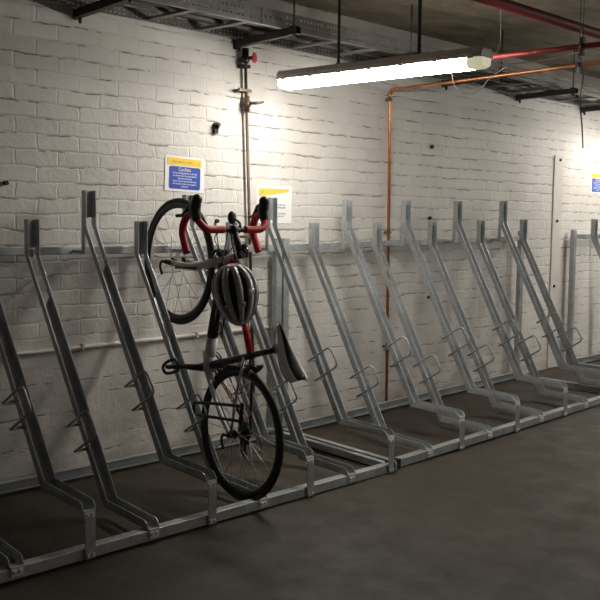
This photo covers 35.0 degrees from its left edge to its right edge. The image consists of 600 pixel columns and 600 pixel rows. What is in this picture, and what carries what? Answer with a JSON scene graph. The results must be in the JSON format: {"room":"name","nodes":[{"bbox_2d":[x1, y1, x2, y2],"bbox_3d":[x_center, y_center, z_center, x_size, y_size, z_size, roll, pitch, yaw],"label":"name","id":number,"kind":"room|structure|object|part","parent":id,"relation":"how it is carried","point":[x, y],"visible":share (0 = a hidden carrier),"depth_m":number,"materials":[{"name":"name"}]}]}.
{"room":"bicycle parking room","nodes":[
{"label":"bicycle parking room","id":0,"kind":"room"},
{"bbox_2d":[0,0,599,481],"bbox_3d":[0.881,-0.656,7.403,0.250,3.300,23.000,5,7,44],"label":"wall","id":1,"kind":"structure","parent":0,"point":[98,104],"depth_m":5.93,"materials":[{"name":"white brick"}]},
{"bbox_2d":[73,0,134,23],"bbox_3d":[-0.979,-1.617,4.750,0.048,0.378,0.605,-3,6,-39],"label":"bracket","id":2,"kind":"object","parent":1,"relation":"attached to","point":[79,13],"visible":1,"depth_m":4.80,"materials":[{"name":"metal"}]},
{"bbox_2d":[39,0,599,106],"bbox_3d":[1.284,-1.724,7.155,0.457,0.094,9.715,5,7,44],"label":"cable tray","id":3,"kind":"object","parent":2,"relation":"on","point":[271,18],"visible":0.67,"depth_m":5.76,"materials":[{"name":"metal"}]},
{"bbox_3d":[-0.147,-1.589,5.349,0.011,0.088,0.180,5,7,44],"label":"splice plate","id":4,"kind":"part","parent":3,"relation":"part of","materials":[{"name":"metal"}]},
{"bbox_2d":[126,1,599,101],"bbox_3d":[1.081,-1.704,6.994,0.062,0.034,9.001,5,7,44],"label":"cable","id":5,"kind":"object","parent":3,"relation":"in","point":[152,7],"visible":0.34,"depth_m":5.62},
{"bbox_2d":[133,0,599,98],"bbox_3d":[1.146,-1.694,6.932,0.055,0.026,9.001,5,7,44],"label":"cable","id":6,"kind":"object","parent":3,"relation":"in","point":[138,1],"visible":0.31,"depth_m":5.53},
{"bbox_2d":[175,0,569,87],"bbox_3d":[1.197,-1.691,6.883,0.059,0.032,9.001,5,7,44],"label":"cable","id":7,"kind":"object","parent":3,"relation":"in","point":[175,0],"visible":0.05,"depth_m":5.83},
{"bbox_3d":[1.544,-1.718,7.104,0.011,0.088,0.180,5,7,44],"label":"splice plate","id":8,"kind":"part","parent":3,"relation":"part of","materials":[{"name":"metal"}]},
{"bbox_2d":[0,326,268,357],"bbox_3d":[-1.524,0.280,4.782,0.026,0.038,3.800,5,7,44],"label":"conduit","id":9,"kind":"object","parent":1,"relation":"attached to","point":[195,334],"visible":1,"depth_m":5.26,"materials":[{"name":"white metal"}]},
{"bbox_2d":[164,154,204,192],"bbox_3d":[-0.675,-0.738,5.581,0.006,0.214,0.303,5,7,44],"label":"notice","id":10,"kind":"object","parent":1,"relation":"attached to","point":[183,174],"visible":1,"depth_m":5.58,"materials":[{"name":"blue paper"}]},
{"bbox_3d":[-0.676,-0.715,5.581,0.002,0.137,0.237,5,7,44],"label":"blue panel","id":11,"kind":"part","parent":10,"relation":"part of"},
{"bbox_2d":[212,122,220,133],"bbox_3d":[-0.495,-1.036,5.711,0.048,0.067,0.044,5,7,44],"label":"bolt","id":12,"kind":"object","parent":1,"relation":"attached to","point":[216,125],"visible":1,"depth_m":5.71,"materials":[{"name":"black metal"}]},
{"bbox_2d":[234,48,263,394],"bbox_3d":[-0.315,-0.329,5.926,0.108,2.433,0.183,5,7,44],"label":"riser pipe","id":13,"kind":"object","parent":1,"relation":"attached to","point":[245,58],"visible":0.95,"depth_m":5.86,"materials":[{"name":"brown metal"}]},
{"bbox_2d":[233,0,300,51],"bbox_3d":[-0.198,-1.677,5.560,0.048,0.378,0.605,-3,6,-39],"label":"bracket","id":14,"kind":"object","parent":1,"relation":"attached to","point":[293,30],"visible":1,"depth_m":5.52,"materials":[{"name":"metal"}]},
{"bbox_3d":[-0.199,-1.536,5.574,0.048,0.056,0.605,-3,6,-40],"label":"arm","id":15,"kind":"part","parent":14,"relation":"part of","materials":[{"name":"metal"}]},
{"bbox_3d":[-0.032,-1.662,5.355,0.009,0.368,0.009,-1,5,-24],"label":"hanger rod","id":16,"kind":"part","parent":14,"relation":"part of","materials":[{"name":"metal"}]},
{"bbox_2d":[256,185,291,222],"bbox_3d":[-0.166,-0.615,6.127,0.005,0.240,0.320,5,7,44],"label":"notice","id":17,"kind":"object","parent":1,"relation":"attached to","point":[283,193],"visible":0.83,"depth_m":6.17,"materials":[{"name":"white paper"}]},
{"bbox_2d":[369,4,415,59],"bbox_3d":[0.553,-1.734,6.340,0.048,0.378,0.605,-3,6,-39],"label":"bracket","id":18,"kind":"object","parent":1,"relation":"attached to","point":[410,52],"visible":0.26,"depth_m":6.14,"materials":[{"name":"metal"}]},
{"bbox_3d":[0.552,-1.593,6.353,0.048,0.056,0.605,-3,6,-40],"label":"arm","id":19,"kind":"part","parent":18,"relation":"part of","materials":[{"name":"metal"}]},
{"bbox_3d":[0.719,-1.719,6.135,0.009,0.368,0.009,3,5,21],"label":"hanger rod","id":20,"kind":"part","parent":18,"relation":"part of","materials":[{"name":"metal"}]},
{"bbox_2d":[441,30,506,89],"bbox_3d":[1.301,-1.791,7.116,0.048,0.378,0.605,-3,6,-39],"label":"bracket","id":21,"kind":"object","parent":1,"relation":"attached to","point":[445,86],"visible":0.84,"depth_m":7.06,"materials":[{"name":"metal"}]},
{"bbox_3d":[1.301,-1.651,7.130,0.048,0.056,0.605,-3,6,-40],"label":"arm","id":22,"kind":"part","parent":21,"relation":"part of","materials":[{"name":"metal"}]},
{"bbox_3d":[1.467,-1.777,6.911,0.009,0.368,0.009,3,5,21],"label":"hanger rod","id":23,"kind":"part","parent":21,"relation":"part of","materials":[{"name":"metal"}]},
{"bbox_2d":[382,61,599,400],"bbox_3d":[1.406,-0.293,6.087,0.069,2.316,2.382,-4,6,-41],"label":"copper pipe","id":24,"kind":"object","parent":1,"relation":"attached to","point":[389,99],"visible":0.95,"depth_m":6.86,"materials":[{"name":"copper"}]},
{"bbox_2d":[515,50,577,102],"bbox_3d":[2.048,-1.849,7.891,0.048,0.378,0.605,-3,6,-39],"label":"bracket","id":25,"kind":"object","parent":1,"relation":"attached to","point":[518,97],"visible":0.98,"depth_m":7.85,"materials":[{"name":"metal"}]},
{"bbox_3d":[2.048,-1.708,7.905,0.048,0.056,0.605,-3,6,-40],"label":"arm","id":26,"kind":"part","parent":25,"relation":"part of","materials":[{"name":"metal"}]},
{"bbox_3d":[2.214,-1.834,7.686,0.009,0.368,0.009,3,5,21],"label":"hanger rod","id":27,"kind":"part","parent":25,"relation":"part of","materials":[{"name":"metal"}]},
{"bbox_2d":[547,155,563,367],"bbox_3d":[2.363,-0.345,8.785,0.024,1.958,0.161,5,7,44],"label":"board","id":28,"kind":"object","parent":1,"relation":"attached to","point":[558,160],"visible":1,"depth_m":8.76,"materials":[{"name":"white paint"}]},
{"bbox_2d":[581,106,599,114],"bbox_3d":[2.849,-1.910,8.723,0.048,0.378,0.605,-3,6,-39],"label":"bracket","id":29,"kind":"object","parent":1,"relation":"attached to","point":[584,110],"visible":0.91,"depth_m":8.88,"materials":[{"name":"metal"}]},
{"bbox_2d":[590,172,599,193],"bbox_3d":[2.908,-1.143,9.287,0.006,0.204,0.296,5,7,44],"label":"notice","id":30,"kind":"object","parent":1,"relation":"attached to","point":[595,176],"visible":1,"depth_m":9.24,"materials":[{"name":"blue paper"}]},
{"bbox_3d":[2.908,-1.120,9.287,0.002,0.130,0.234,5,7,44],"label":"blue panel","id":31,"kind":"part","parent":30,"relation":"part of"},
{"bbox_2d":[0,359,599,599],"bbox_3d":[4.257,1.183,4.285,9.170,0.256,23.000,5,7,44],"label":"floor","id":32,"kind":"structure","parent":0,"point":[513,515],"depth_m":4.39,"materials":[{"name":"concrete"}]},
{"bbox_2d":[0,190,396,583],"bbox_3d":[-0.827,0.232,4.654,1.107,1.555,3.125,5,7,44],"label":"bicycle rack","id":33,"kind":"object","parent":32,"relation":"on","point":[49,480],"visible":0.85,"depth_m":4.83,"materials":[{"name":"metal"}]},
{"bbox_3d":[-0.861,0.978,3.903,0.004,0.172,0.048,5,7,44],"label":"support leg","id":34,"kind":"part","parent":33,"relation":"part of","materials":[{"name":"metal"}]},
{"bbox_3d":[-1.166,-0.263,5.027,0.030,0.057,3.005,5,7,44],"label":"wall rail","id":35,"kind":"part","parent":33,"relation":"part of","materials":[{"name":"metal"}]},
{"bbox_3d":[-1.181,0.924,5.129,0.036,0.067,2.965,5,7,44],"label":"rail","id":36,"kind":"part","parent":33,"relation":"part of","materials":[{"name":"metal"}]},
{"bbox_3d":[-0.509,1.013,4.322,0.052,0.063,3.005,5,7,44],"label":"rail","id":37,"kind":"part","parent":33,"relation":"part of","materials":[{"name":"metal"}]},
{"bbox_3d":[-0.403,0.947,4.378,0.004,0.172,0.048,5,7,44],"label":"support leg","id":38,"kind":"part","parent":33,"relation":"part of","materials":[{"name":"metal"}]},
{"bbox_2d":[144,194,307,500],"bbox_3d":[-0.433,0.228,4.822,1.368,1.506,0.477,5,7,44],"label":"bicycle","id":39,"kind":"object","parent":33,"relation":"on","point":[290,367],"visible":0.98,"depth_m":4.73,"materials":[{"name":"metal"}]},
{"bbox_3d":[-0.549,-0.440,4.596,0.140,0.085,0.035,5,7,44],"label":"brake lever","id":40,"kind":"part","parent":39,"relation":"part of","materials":[{"name":"black plastic"}]},
{"bbox_3d":[-0.569,0.344,4.912,0.189,0.044,0.035,5,7,44],"label":"crank arm","id":41,"kind":"part","parent":39,"relation":"part of","materials":[{"name":"black plastic"}]},
{"bbox_2d":[189,194,201,221],"bbox_3d":[-0.502,-0.440,4.548,0.075,0.135,0.057,5,7,44],"label":"hood","id":42,"kind":"object","parent":39,"relation":"attached to","point":[195,204],"depth_m":4.52,"materials":[{"name":"black plastic"}]},
{"bbox_3d":[-0.455,0.345,4.873,0.111,0.172,0.081,5,7,44],"label":"frame","id":43,"kind":"part","parent":39,"relation":"part of","materials":[{"name":"white paint"}]},
{"bbox_2d":[192,401,244,425],"bbox_3d":[-0.413,0.539,4.709,0.026,0.135,0.467,-3,6,-38],"label":"u-lock","id":44,"kind":"object","parent":39,"relation":"attached to","point":[241,406],"visible":1,"depth_m":4.66,"materials":[{"name":"black metal"}]},
{"bbox_3d":[-0.363,0.526,4.835,0.009,0.504,0.394,-3,6,-38],"label":"chain","id":45,"kind":"part","parent":39,"relation":"part of","materials":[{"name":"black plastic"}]},
{"bbox_2d":[211,227,258,325],"bbox_3d":[-0.316,-0.110,4.541,0.208,0.475,0.183,5,7,44],"label":"helmet","id":46,"kind":"object","parent":39,"relation":"hanging from","point":[234,287],"visible":1,"depth_m":4.50,"materials":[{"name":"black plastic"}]},
{"bbox_2d":[228,211,241,227],"bbox_3d":[-0.322,-0.394,4.658,0.075,0.084,0.030,-2,6,-31],"label":"light","id":47,"kind":"object","parent":39,"relation":"on","point":[232,219],"depth_m":4.64,"materials":[{"name":"black plastic"}]},
{"bbox_3d":[-0.304,-0.280,4.644,0.048,0.169,0.101,-3,6,-40],"label":"stem","id":48,"kind":"part","parent":39,"relation":"part of","materials":[{"name":"black plastic"}]},
{"bbox_2d":[242,244,248,257],"bbox_3d":[-0.264,-0.239,4.645,0.052,0.067,0.044,5,7,44],"label":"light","id":49,"kind":"object","parent":39,"relation":"attached to","point":[245,247],"depth_m":4.63,"materials":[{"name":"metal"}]},
{"bbox_3d":[-0.226,-0.459,4.866,0.033,0.085,0.140,-3,6,-35],"label":"brake lever","id":50,"kind":"part","parent":39,"relation":"part of","materials":[{"name":"black plastic"}]},
{"bbox_3d":[-0.171,0.252,4.522,0.040,0.092,0.229,-3,6,-40],"label":"seat post","id":51,"kind":"part","parent":39,"relation":"part of","materials":[{"name":"black plastic"}]},
{"bbox_2d":[257,196,268,220],"bbox_3d":[-0.187,-0.458,4.811,0.074,0.135,0.059,5,7,44],"label":"hood","id":52,"kind":"object","parent":39,"relation":"attached to","point":[263,206],"depth_m":4.79,"materials":[{"name":"black plastic"}]},
{"bbox_3d":[-0.091,0.229,4.387,0.026,0.193,0.124,-2,5,-25],"label":"saddle rail","id":53,"kind":"part","parent":39,"relation":"part of","materials":[{"name":"metal"}]},
{"bbox_3d":[-0.152,0.217,6.131,0.040,1.228,0.052,5,7,44],"label":"post","id":54,"kind":"part","parent":33,"relation":"part of","materials":[{"name":"metal"}]},
{"bbox_3d":[0.054,0.917,4.853,0.004,0.172,0.048,5,7,44],"label":"support leg","id":55,"kind":"part","parent":33,"relation":"part of","materials":[{"name":"metal"}]},
{"bbox_3d":[0.511,0.882,5.328,0.004,0.172,0.048,5,7,44],"label":"support leg","id":56,"kind":"part","parent":33,"relation":"part of","materials":[{"name":"metal"}]},
{"bbox_2d":[385,457,400,471],"bbox_3d":[0.529,0.937,5.412,0.074,0.057,0.100,5,7,44],"label":"connector","id":57,"kind":"object","parent":33,"relation":"attached to","point":[398,460],"visible":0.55,"depth_m":5.42,"materials":[{"name":"grey metal"}]},
{"bbox_2d":[280,200,599,466],"bbox_3d":[1.232,0.061,6.811,1.077,1.578,3.081,5,7,44],"label":"bicycle rack","id":58,"kind":"object","parent":32,"relation":"on","point":[448,415],"visible":0.97,"depth_m":6.76,"materials":[{"name":"metal"}]},
{"bbox_3d":[-0.105,0.213,6.181,0.040,1.228,0.052,5,7,44],"label":"post","id":59,"kind":"part","parent":58,"relation":"part of","materials":[{"name":"metal"}]},
{"bbox_3d":[0.889,0.751,7.276,0.036,0.098,2.921,5,7,44],"label":"rail","id":60,"kind":"part","parent":58,"relation":"part of","materials":[{"name":"metal"}]},
{"bbox_3d":[0.904,-0.436,7.174,0.030,0.088,2.961,5,7,44],"label":"wall rail","id":61,"kind":"part","parent":58,"relation":"part of","materials":[{"name":"metal"}]},
{"bbox_3d":[1.002,0.840,5.881,0.004,0.172,0.048,5,7,44],"label":"support leg","id":62,"kind":"part","parent":58,"relation":"part of","materials":[{"name":"metal"}]},
{"bbox_3d":[1.539,0.837,6.489,0.052,0.094,2.961,5,7,44],"label":"rail","id":63,"kind":"part","parent":58,"relation":"part of","materials":[{"name":"metal"}]},
{"bbox_3d":[1.453,0.794,6.347,0.004,0.172,0.048,5,7,44],"label":"support leg","id":64,"kind":"part","parent":58,"relation":"part of","materials":[{"name":"metal"}]},
{"bbox_3d":[1.903,0.015,8.259,0.040,1.228,0.052,5,7,44],"label":"post","id":65,"kind":"part","parent":58,"relation":"part of","materials":[{"name":"metal"}]},
{"bbox_3d":[1.904,0.747,6.814,0.004,0.172,0.048,5,7,44],"label":"support leg","id":66,"kind":"part","parent":58,"relation":"part of","materials":[{"name":"metal"}]},
{"bbox_2d":[566,219,599,369],"bbox_3d":[3.541,-0.151,9.182,1.107,1.541,2.050,5,7,44],"label":"bicycle rack","id":67,"kind":"object","parent":32,"relation":"on","point":[594,235],"visible":0.74,"depth_m":8.91,"materials":[{"name":"metal"}]},
{"bbox_3d":[2.550,-0.045,8.930,0.040,1.228,0.052,5,7,44],"label":"post","id":68,"kind":"part","parent":67,"relation":"part of","materials":[{"name":"metal"}]},
{"bbox_3d":[3.187,0.543,9.657,0.036,0.052,1.890,5,7,44],"label":"rail","id":69,"kind":"part","parent":67,"relation":"part of","materials":[{"name":"metal"}]},
{"bbox_3d":[3.202,-0.644,9.555,0.030,0.042,1.930,5,7,44],"label":"wall rail","id":70,"kind":"part","parent":67,"relation":"part of","materials":[{"name":"metal"}]},
{"bbox_2d":[282,0,599,78],"bbox_3d":[4.296,-1.827,4.027,9.170,0.300,23.000,5,7,44],"label":"ceiling","id":71,"kind":"structure","parent":0,"point":[469,23],"depth_m":6.63,"materials":[{"name":"concrete"}]},
{"bbox_2d":[276,0,506,93],"bbox_3d":[0.750,-1.548,5.622,1.402,0.622,1.122,5,7,41],"label":"lamp","id":72,"kind":"object","parent":71,"relation":"hanging from","point":[478,57],"depth_m":5.16,"materials":[{"name":"white plastic"}]},
{"bbox_3d":[0.224,-1.595,5.424,0.016,0.507,0.017,5,7,44],"label":"hanger rod","id":73,"kind":"part","parent":72,"relation":"part of","materials":[{"name":"metal"}]},
{"bbox_2d":[278,58,472,89],"bbox_3d":[0.390,-1.253,5.304,1.306,0.051,0.116,5,7,41],"label":"diffuser","id":74,"kind":"object","parent":72,"relation":"attached to","point":[416,66],"depth_m":5.22,"materials":[{"name":"white plastic"}]},
{"bbox_3d":[0.640,-1.558,5.062,0.020,0.507,0.021,5,7,44],"label":"hanger rod","id":75,"kind":"part","parent":72,"relation":"part of","materials":[{"name":"metal"}]},
{"bbox_2d":[466,56,490,69],"bbox_3d":[0.913,-1.207,4.847,0.091,0.051,0.119,5,7,44],"label":"end cap","id":76,"kind":"object","parent":72,"relation":"attached to","point":[472,62],"depth_m":4.82,"materials":[{"name":"white plastic"}]},
{"bbox_3d":[0.893,-1.328,5.563,0.090,0.199,1.042,5,7,44],"label":"loose wire","id":77,"kind":"part","parent":72,"relation":"part of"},
{"bbox_2d":[495,9,500,53],"bbox_3d":[1.200,-1.666,5.784,0.052,0.401,0.006,2,5,18],"label":"loose wire","id":78,"kind":"object","parent":71,"relation":"hanging from","point":[500,9],"visible":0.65,"depth_m":5.78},
{"bbox_2d":[471,0,599,39],"bbox_3d":[2.231,-1.789,6.366,0.080,0.230,12.500,5,7,44],"label":"pipe","id":79,"kind":"object","parent":71,"relation":"hanging from","point":[510,6],"visible":1,"depth_m":5.47,"materials":[{"name":"red metal"}]},
{"bbox_2d":[490,50,599,65],"bbox_3d":[1.733,-1.623,6.022,0.095,0.521,2.904,5,7,42],"label":"loose wire","id":80,"kind":"object","parent":71,"relation":"hanging from","point":[585,50],"visible":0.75,"depth_m":5.76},
{"bbox_2d":[576,0,581,73],"bbox_3d":[1.662,-1.599,5.639,0.024,0.499,0.038,5,7,44],"label":"hanger","id":81,"kind":"object","parent":71,"relation":"hanging from","point":[579,59],"visible":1,"depth_m":5.65,"materials":[{"name":"metal"}]},
{"bbox_3d":[1.663,-1.634,5.636,0.004,0.429,0.004,5,7,44],"label":"rod","id":82,"kind":"part","parent":81,"relation":"part of","materials":[{"name":"metal"}]},
{"bbox_2d":[576,50,583,147],"bbox_3d":[2.240,-1.616,7.609,0.064,0.791,0.092,5,7,44],"label":"loose wire","id":83,"kind":"object","parent":71,"relation":"hanging from","point":[576,50],"visible":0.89,"depth_m":7.57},
{"bbox_2d":[579,0,585,56],"bbox_3d":[1.424,-1.501,4.762,0.024,0.550,0.038,5,7,44],"label":"hanger","id":84,"kind":"object","parent":71,"relation":"hanging from","point":[582,39],"visible":1,"depth_m":4.77,"materials":[{"name":"metal"}]},
{"bbox_2d":[491,41,599,59],"bbox_3d":[1.169,-1.300,5.016,3.370,0.032,0.027,5,7,43],"label":"pipe","id":85,"kind":"object","parent":84,"relation":"hanging from","point":[591,44],"visible":0.48,"depth_m":4.91,"materials":[{"name":"red metal"}]},
{"bbox_3d":[1.425,-1.536,4.759,0.004,0.480,0.004,5,7,44],"label":"rod","id":86,"kind":"part","parent":84,"relation":"part of","materials":[{"name":"metal"}]}
]}

